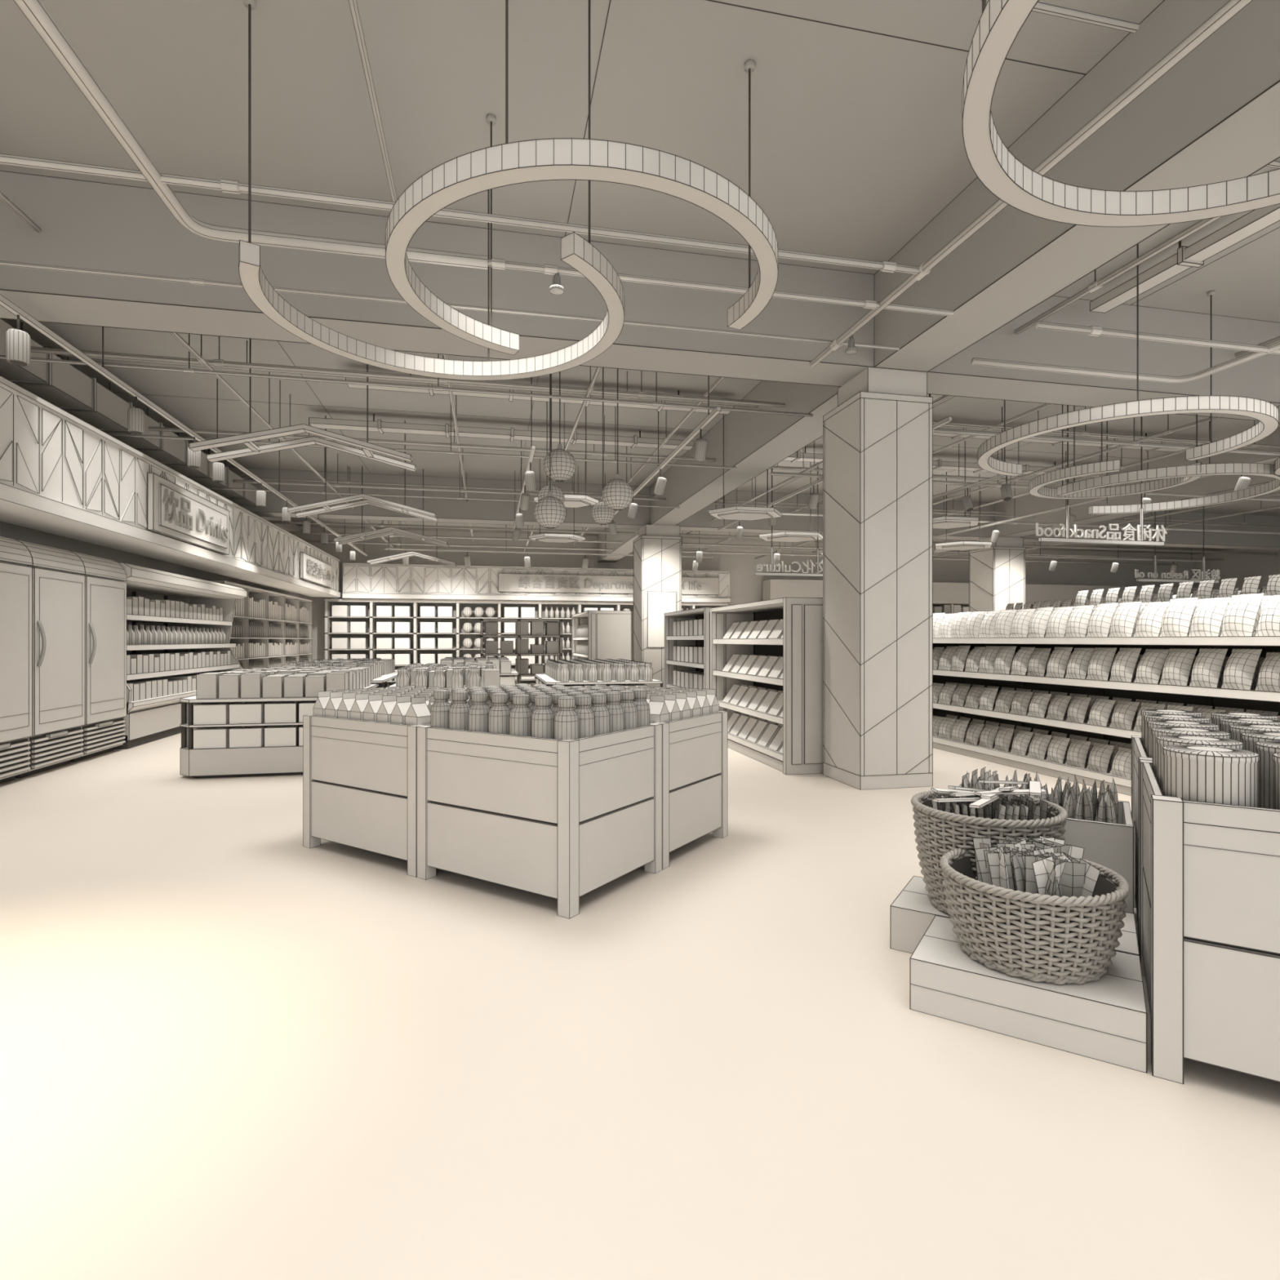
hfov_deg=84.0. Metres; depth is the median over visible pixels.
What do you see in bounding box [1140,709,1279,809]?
canisters
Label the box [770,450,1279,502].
ceiling pipe
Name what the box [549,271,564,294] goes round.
sprinkler
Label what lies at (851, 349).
sprinkler
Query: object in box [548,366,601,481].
ceiling pipe
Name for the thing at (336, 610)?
goods
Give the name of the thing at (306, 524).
track lighting
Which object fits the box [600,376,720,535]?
track lighting
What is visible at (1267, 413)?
pendant lamp
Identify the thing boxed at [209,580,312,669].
wall shelving
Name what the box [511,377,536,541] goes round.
track lighting
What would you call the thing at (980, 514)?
ceiling pipe
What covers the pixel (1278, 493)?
ceiling pipe
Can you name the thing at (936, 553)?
track lighting
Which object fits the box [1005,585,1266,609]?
snack bags
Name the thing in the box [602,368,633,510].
globe pendant lamp
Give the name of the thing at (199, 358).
ceiling pipe
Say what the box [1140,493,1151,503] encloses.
track lighting
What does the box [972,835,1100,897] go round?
sachets
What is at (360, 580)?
fascia board
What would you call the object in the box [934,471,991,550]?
pendant lamp
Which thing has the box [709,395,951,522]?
track lighting
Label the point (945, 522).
pendant lamp
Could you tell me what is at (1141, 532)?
hanging sign
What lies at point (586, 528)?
ceiling pipe
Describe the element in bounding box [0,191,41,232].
ceiling pipe
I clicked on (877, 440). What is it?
column
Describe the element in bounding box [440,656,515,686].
packaged goods
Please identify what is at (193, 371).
ceiling pipe
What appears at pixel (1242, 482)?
track lighting
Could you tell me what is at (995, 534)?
track lighting
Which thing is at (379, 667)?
packaged goods
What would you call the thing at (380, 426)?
cable tray
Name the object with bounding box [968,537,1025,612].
column
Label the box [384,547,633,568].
track lighting
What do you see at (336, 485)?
ceiling pipe
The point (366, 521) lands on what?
ceiling pipe
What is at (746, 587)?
wall
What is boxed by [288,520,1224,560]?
ceiling pipe
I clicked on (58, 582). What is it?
freezer
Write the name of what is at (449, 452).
ceiling pipe
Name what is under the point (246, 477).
ceiling pipe
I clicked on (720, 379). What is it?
ceiling pipe
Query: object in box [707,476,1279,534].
ceiling pipe
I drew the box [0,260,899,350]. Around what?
ceiling pipe
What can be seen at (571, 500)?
pendant lamp
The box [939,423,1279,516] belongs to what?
ceiling pipe
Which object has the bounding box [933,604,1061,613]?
goods
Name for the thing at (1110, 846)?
crate
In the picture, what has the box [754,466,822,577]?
hanging sign
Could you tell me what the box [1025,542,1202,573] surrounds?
track lighting
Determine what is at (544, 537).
pendant lamp
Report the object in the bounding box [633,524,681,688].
column
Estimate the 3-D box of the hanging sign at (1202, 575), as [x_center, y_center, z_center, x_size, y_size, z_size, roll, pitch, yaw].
[9.808,-2.124,12.944,1.882,2.152,0.045,0,0,-12]
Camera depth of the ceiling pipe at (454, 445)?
9.67 m
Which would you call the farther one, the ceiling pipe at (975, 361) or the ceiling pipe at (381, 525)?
the ceiling pipe at (381, 525)
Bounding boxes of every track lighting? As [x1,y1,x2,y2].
[0,293,205,442]
[226,450,298,521]
[302,514,346,544]
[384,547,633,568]
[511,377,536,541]
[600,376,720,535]
[681,530,822,564]
[681,555,698,571]
[717,519,743,539]
[763,469,822,509]
[768,517,777,525]
[819,406,1024,534]
[933,416,952,430]
[933,495,1124,542]
[933,552,968,555]
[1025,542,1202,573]
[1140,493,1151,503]
[1233,475,1251,491]
[1253,456,1279,463]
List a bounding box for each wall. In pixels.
[298,526,1194,662]
[1194,549,1279,593]
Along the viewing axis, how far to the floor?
2.08 m
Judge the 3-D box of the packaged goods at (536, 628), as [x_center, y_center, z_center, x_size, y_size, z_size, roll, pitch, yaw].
[-2.620,0.374,15.751,1.586,1.616,0.546,0,0,-12]
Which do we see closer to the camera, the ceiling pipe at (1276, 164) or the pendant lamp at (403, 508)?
the ceiling pipe at (1276, 164)
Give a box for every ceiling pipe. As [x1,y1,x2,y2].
[0,153,919,274]
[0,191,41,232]
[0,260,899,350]
[0,333,813,417]
[13,0,487,269]
[21,322,759,407]
[30,336,785,407]
[67,357,736,469]
[109,382,715,462]
[146,408,696,461]
[169,332,355,510]
[177,432,679,508]
[204,449,666,500]
[223,460,654,496]
[266,520,1277,555]
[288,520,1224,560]
[305,540,1177,565]
[348,0,397,202]
[363,520,395,548]
[442,354,467,501]
[469,523,474,542]
[487,257,954,316]
[523,525,535,551]
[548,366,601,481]
[571,527,589,546]
[626,377,725,483]
[704,532,745,549]
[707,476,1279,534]
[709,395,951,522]
[711,488,1279,528]
[715,497,1279,525]
[754,540,816,559]
[769,463,1277,495]
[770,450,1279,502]
[771,444,1279,495]
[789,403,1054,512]
[808,0,1253,367]
[928,394,1279,456]
[933,406,1279,448]
[933,414,1219,505]
[933,549,974,557]
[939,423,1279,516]
[942,410,1271,449]
[970,341,1279,382]
[986,0,1139,32]
[1013,216,1222,334]
[1025,542,1064,550]
[1034,320,1279,354]
[1056,492,1279,535]
[1155,500,1279,527]
[1234,336,1279,357]
[1266,160,1279,168]
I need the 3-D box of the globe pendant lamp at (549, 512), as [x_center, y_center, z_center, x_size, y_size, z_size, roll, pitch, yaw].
[-0.860,-2.134,6.800,0.311,2.132,0.311,0,0,-12]
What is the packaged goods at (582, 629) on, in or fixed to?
in the shelving at (610, 633)
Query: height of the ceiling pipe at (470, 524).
0.484 m
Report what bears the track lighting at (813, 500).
hanging from the ceiling at (1214, 117)
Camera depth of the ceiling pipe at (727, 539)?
19.54 m
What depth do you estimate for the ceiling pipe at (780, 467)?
11.54 m
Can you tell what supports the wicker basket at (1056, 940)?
on the plinth at (1104, 1020)
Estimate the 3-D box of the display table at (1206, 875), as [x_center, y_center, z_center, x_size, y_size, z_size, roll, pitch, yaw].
[2.880,0.887,2.241,2.137,0.827,1.677,0,0,33]
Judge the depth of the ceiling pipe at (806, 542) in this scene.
19.16 m
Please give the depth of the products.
10.00 m
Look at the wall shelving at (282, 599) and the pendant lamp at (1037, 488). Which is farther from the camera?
the wall shelving at (282, 599)
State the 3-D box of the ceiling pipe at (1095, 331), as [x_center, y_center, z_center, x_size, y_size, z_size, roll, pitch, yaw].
[7.832,-2.320,6.281,10.050,0.066,0.068,0,0,-12]
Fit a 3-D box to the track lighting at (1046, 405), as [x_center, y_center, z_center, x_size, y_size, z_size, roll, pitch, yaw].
[4.100,-2.961,11.413,0.055,0.477,8.200,0,0,-12]
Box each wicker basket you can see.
[911,788,1067,915]
[939,848,1129,984]
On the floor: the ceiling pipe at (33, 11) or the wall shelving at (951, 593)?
the wall shelving at (951, 593)
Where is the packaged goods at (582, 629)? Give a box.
[576,623,587,660]
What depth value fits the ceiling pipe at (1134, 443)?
8.31 m
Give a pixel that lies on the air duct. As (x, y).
(64, 386)
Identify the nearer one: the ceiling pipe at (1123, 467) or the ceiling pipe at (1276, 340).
the ceiling pipe at (1276, 340)
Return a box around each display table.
[302,711,727,919]
[1131,735,1279,1084]
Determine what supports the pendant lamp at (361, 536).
hanging from the ceiling at (1214, 117)
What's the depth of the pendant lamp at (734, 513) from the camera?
9.97 m
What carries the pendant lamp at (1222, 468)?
hanging from the ceiling at (1214, 117)
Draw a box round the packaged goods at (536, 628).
[484,621,559,686]
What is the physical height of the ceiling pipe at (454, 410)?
0.477 m
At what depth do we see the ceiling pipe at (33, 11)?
3.65 m
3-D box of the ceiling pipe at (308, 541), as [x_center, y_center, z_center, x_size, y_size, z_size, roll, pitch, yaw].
[4.378,-2.805,20.369,26.900,0.790,0.081,0,0,-12]
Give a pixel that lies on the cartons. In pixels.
(411, 704)
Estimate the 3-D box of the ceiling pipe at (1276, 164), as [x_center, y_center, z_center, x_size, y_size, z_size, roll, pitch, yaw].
[9.037,-2.800,5.312,12.100,0.049,0.051,0,0,-12]
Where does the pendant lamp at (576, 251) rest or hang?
hanging from the ceiling at (1214, 117)
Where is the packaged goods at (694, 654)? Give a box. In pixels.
[672,618,703,689]
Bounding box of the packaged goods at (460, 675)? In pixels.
[395,662,499,689]
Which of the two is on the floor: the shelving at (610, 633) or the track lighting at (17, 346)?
the shelving at (610, 633)
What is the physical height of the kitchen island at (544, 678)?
0.748 m
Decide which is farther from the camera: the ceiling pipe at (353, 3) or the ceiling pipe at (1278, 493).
the ceiling pipe at (1278, 493)
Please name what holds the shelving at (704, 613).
on the floor
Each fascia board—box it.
[0,375,340,597]
[342,562,730,603]
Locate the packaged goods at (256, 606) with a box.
[230,597,309,669]
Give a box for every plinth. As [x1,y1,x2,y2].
[889,875,1139,955]
[909,915,1146,1073]
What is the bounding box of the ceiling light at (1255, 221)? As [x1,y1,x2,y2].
[1089,204,1279,313]
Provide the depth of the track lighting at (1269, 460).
8.92 m
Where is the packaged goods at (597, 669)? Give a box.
[535,658,653,687]
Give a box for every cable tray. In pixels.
[308,413,693,449]
[345,373,733,414]
[783,446,1108,478]
[933,426,1199,453]
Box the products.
[126,595,231,701]
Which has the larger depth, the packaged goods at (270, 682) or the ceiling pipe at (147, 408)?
the ceiling pipe at (147, 408)
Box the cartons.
[313,684,719,725]
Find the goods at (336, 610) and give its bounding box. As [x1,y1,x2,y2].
[331,604,688,680]
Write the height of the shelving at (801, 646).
1.714 m
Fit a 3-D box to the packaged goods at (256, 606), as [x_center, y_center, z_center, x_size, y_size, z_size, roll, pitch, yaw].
[-8.271,0.154,15.613,0.454,2.011,6.234,0,0,-12]
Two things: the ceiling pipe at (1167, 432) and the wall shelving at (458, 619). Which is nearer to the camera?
the ceiling pipe at (1167, 432)
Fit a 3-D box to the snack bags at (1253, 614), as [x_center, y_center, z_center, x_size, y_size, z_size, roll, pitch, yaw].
[4.101,0.424,7.287,0.460,1.524,9.293,0,0,-12]
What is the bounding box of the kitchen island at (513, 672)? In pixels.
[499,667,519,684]
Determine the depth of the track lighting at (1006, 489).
10.22 m
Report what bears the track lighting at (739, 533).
hanging from the ceiling at (1214, 117)
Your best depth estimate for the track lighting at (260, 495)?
10.09 m
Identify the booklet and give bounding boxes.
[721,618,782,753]
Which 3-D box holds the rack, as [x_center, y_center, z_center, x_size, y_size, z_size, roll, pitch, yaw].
[-2.635,0.425,15.748,1.756,1.756,0.706,0,0,-12]
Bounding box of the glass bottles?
[430,683,649,739]
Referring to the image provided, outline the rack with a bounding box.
[480,618,562,683]
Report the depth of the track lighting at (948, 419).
7.33 m
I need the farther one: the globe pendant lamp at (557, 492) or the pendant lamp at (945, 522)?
the pendant lamp at (945, 522)
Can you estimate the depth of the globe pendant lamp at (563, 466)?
6.90 m
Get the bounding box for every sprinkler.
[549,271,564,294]
[844,335,857,354]
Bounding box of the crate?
[959,784,1133,913]
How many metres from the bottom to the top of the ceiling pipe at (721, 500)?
0.327 m
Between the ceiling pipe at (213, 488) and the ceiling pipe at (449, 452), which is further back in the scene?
the ceiling pipe at (213, 488)
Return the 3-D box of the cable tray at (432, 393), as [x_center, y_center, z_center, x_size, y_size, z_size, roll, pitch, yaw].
[-1.113,-3.079,8.771,4.705,0.242,0.265,0,0,-12]
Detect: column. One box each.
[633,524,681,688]
[822,367,933,790]
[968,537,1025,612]
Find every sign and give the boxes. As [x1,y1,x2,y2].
[147,472,229,555]
[299,551,332,587]
[497,573,719,595]
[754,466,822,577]
[1035,405,1167,546]
[1134,506,1220,583]
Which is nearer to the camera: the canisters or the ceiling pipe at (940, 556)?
the canisters
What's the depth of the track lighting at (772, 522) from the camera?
11.70 m
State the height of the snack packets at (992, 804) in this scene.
0.257 m
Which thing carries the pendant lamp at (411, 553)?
hanging from the ceiling at (1214, 117)
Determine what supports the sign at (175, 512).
attached to the fascia board at (61, 474)
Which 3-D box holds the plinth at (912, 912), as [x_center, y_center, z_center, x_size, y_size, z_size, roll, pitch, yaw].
[1.538,1.210,2.948,0.927,0.183,0.927,0,0,-12]
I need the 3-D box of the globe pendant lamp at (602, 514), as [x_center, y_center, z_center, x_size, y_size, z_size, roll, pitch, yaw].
[-0.390,-2.209,7.500,0.251,1.982,0.251,0,0,-12]
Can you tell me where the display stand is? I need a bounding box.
[179,684,378,777]
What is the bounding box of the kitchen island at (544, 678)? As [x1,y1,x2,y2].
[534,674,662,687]
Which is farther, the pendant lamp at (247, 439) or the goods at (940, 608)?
the goods at (940, 608)
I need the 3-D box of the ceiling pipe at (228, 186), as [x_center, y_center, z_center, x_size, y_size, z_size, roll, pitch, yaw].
[-2.077,-2.300,3.604,7.850,0.057,0.059,0,0,-12]
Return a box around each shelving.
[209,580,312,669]
[324,598,731,684]
[572,610,633,660]
[664,607,712,689]
[710,597,822,774]
[760,578,1197,613]
[933,635,1279,795]
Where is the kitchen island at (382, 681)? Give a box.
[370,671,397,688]
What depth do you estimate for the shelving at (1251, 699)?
6.61 m
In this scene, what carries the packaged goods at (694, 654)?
in the shelving at (704, 613)
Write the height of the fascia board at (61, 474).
1.034 m
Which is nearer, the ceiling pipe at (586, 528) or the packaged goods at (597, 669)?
the packaged goods at (597, 669)
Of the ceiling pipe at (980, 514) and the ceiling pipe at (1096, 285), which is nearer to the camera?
the ceiling pipe at (1096, 285)
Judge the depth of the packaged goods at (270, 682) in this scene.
6.79 m
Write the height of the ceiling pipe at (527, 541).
0.734 m
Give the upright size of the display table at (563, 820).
0.827 m
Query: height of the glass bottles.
0.414 m
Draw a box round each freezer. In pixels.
[0,536,32,783]
[14,538,84,777]
[70,551,126,762]
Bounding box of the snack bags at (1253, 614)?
[933,592,1279,777]
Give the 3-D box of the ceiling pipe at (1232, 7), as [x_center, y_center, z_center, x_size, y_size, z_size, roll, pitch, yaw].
[2.330,-2.300,1.778,0.075,0.072,8.500,0,0,-12]
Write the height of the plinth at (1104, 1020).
0.183 m
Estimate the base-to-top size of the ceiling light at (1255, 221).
0.262 m
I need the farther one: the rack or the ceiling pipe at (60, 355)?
the rack
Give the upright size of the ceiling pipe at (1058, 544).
0.484 m
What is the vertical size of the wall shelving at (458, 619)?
2.446 m
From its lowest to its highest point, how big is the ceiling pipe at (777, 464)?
0.327 m
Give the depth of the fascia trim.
10.17 m
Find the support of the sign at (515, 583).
attached to the fascia board at (360, 580)
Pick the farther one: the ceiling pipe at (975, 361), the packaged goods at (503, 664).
the packaged goods at (503, 664)
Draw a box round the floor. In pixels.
[0,683,1279,1279]
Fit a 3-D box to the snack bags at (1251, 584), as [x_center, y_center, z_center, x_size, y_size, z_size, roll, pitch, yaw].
[6.821,0.223,7.752,0.434,1.887,5.429,0,0,-12]
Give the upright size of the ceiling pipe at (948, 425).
0.327 m
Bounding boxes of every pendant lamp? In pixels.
[188,338,416,471]
[238,0,624,380]
[287,415,437,522]
[333,466,448,547]
[366,520,456,566]
[385,0,777,355]
[528,458,585,542]
[533,373,566,528]
[533,401,599,507]
[537,373,564,502]
[543,372,576,481]
[591,367,614,524]
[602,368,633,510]
[708,413,782,520]
[933,440,978,528]
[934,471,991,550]
[962,0,1279,226]
[977,244,1279,476]
[1029,404,1202,498]
[1057,405,1279,514]
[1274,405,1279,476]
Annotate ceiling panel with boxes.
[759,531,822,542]
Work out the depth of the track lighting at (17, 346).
5.45 m
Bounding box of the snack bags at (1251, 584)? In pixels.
[1074,573,1279,605]
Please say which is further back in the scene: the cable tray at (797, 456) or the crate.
the cable tray at (797, 456)
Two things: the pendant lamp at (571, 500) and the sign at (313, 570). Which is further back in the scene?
the sign at (313, 570)
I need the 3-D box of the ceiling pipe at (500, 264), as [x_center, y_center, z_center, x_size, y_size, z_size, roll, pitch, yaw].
[0.636,-2.300,4.667,3.200,0.053,0.055,0,0,-12]
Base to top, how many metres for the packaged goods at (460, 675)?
0.708 m
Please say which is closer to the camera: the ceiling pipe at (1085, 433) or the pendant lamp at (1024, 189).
the pendant lamp at (1024, 189)
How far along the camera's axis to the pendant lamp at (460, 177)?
2.88 m
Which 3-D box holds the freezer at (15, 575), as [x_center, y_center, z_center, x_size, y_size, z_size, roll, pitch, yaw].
[-6.052,0.174,6.143,1.043,2.252,0.894,0,0,-12]
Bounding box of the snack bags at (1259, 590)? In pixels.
[1040,589,1260,607]
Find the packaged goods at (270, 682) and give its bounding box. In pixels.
[186,666,370,749]
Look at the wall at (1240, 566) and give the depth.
24.87 m
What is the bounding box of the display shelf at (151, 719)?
[113,562,247,749]
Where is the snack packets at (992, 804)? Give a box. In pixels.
[930,779,1048,827]
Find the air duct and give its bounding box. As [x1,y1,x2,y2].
[0,318,257,506]
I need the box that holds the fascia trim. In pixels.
[0,516,298,596]
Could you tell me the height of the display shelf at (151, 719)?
2.225 m
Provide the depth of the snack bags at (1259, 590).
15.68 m
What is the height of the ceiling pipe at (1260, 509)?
0.477 m
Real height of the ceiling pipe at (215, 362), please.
0.584 m
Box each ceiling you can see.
[0,0,1279,562]
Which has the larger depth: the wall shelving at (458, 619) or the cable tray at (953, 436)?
the wall shelving at (458, 619)
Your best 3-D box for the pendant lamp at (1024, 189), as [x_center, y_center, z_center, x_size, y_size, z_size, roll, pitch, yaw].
[1.928,-2.499,2.085,1.782,1.401,2.088,0,0,13]
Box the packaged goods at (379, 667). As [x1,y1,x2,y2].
[281,657,395,686]
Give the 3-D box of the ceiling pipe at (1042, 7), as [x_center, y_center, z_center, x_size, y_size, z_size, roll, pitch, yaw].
[-1.690,-2.800,2.398,8.100,0.049,0.050,0,0,-12]
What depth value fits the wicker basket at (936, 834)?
2.83 m
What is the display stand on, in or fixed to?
on the floor

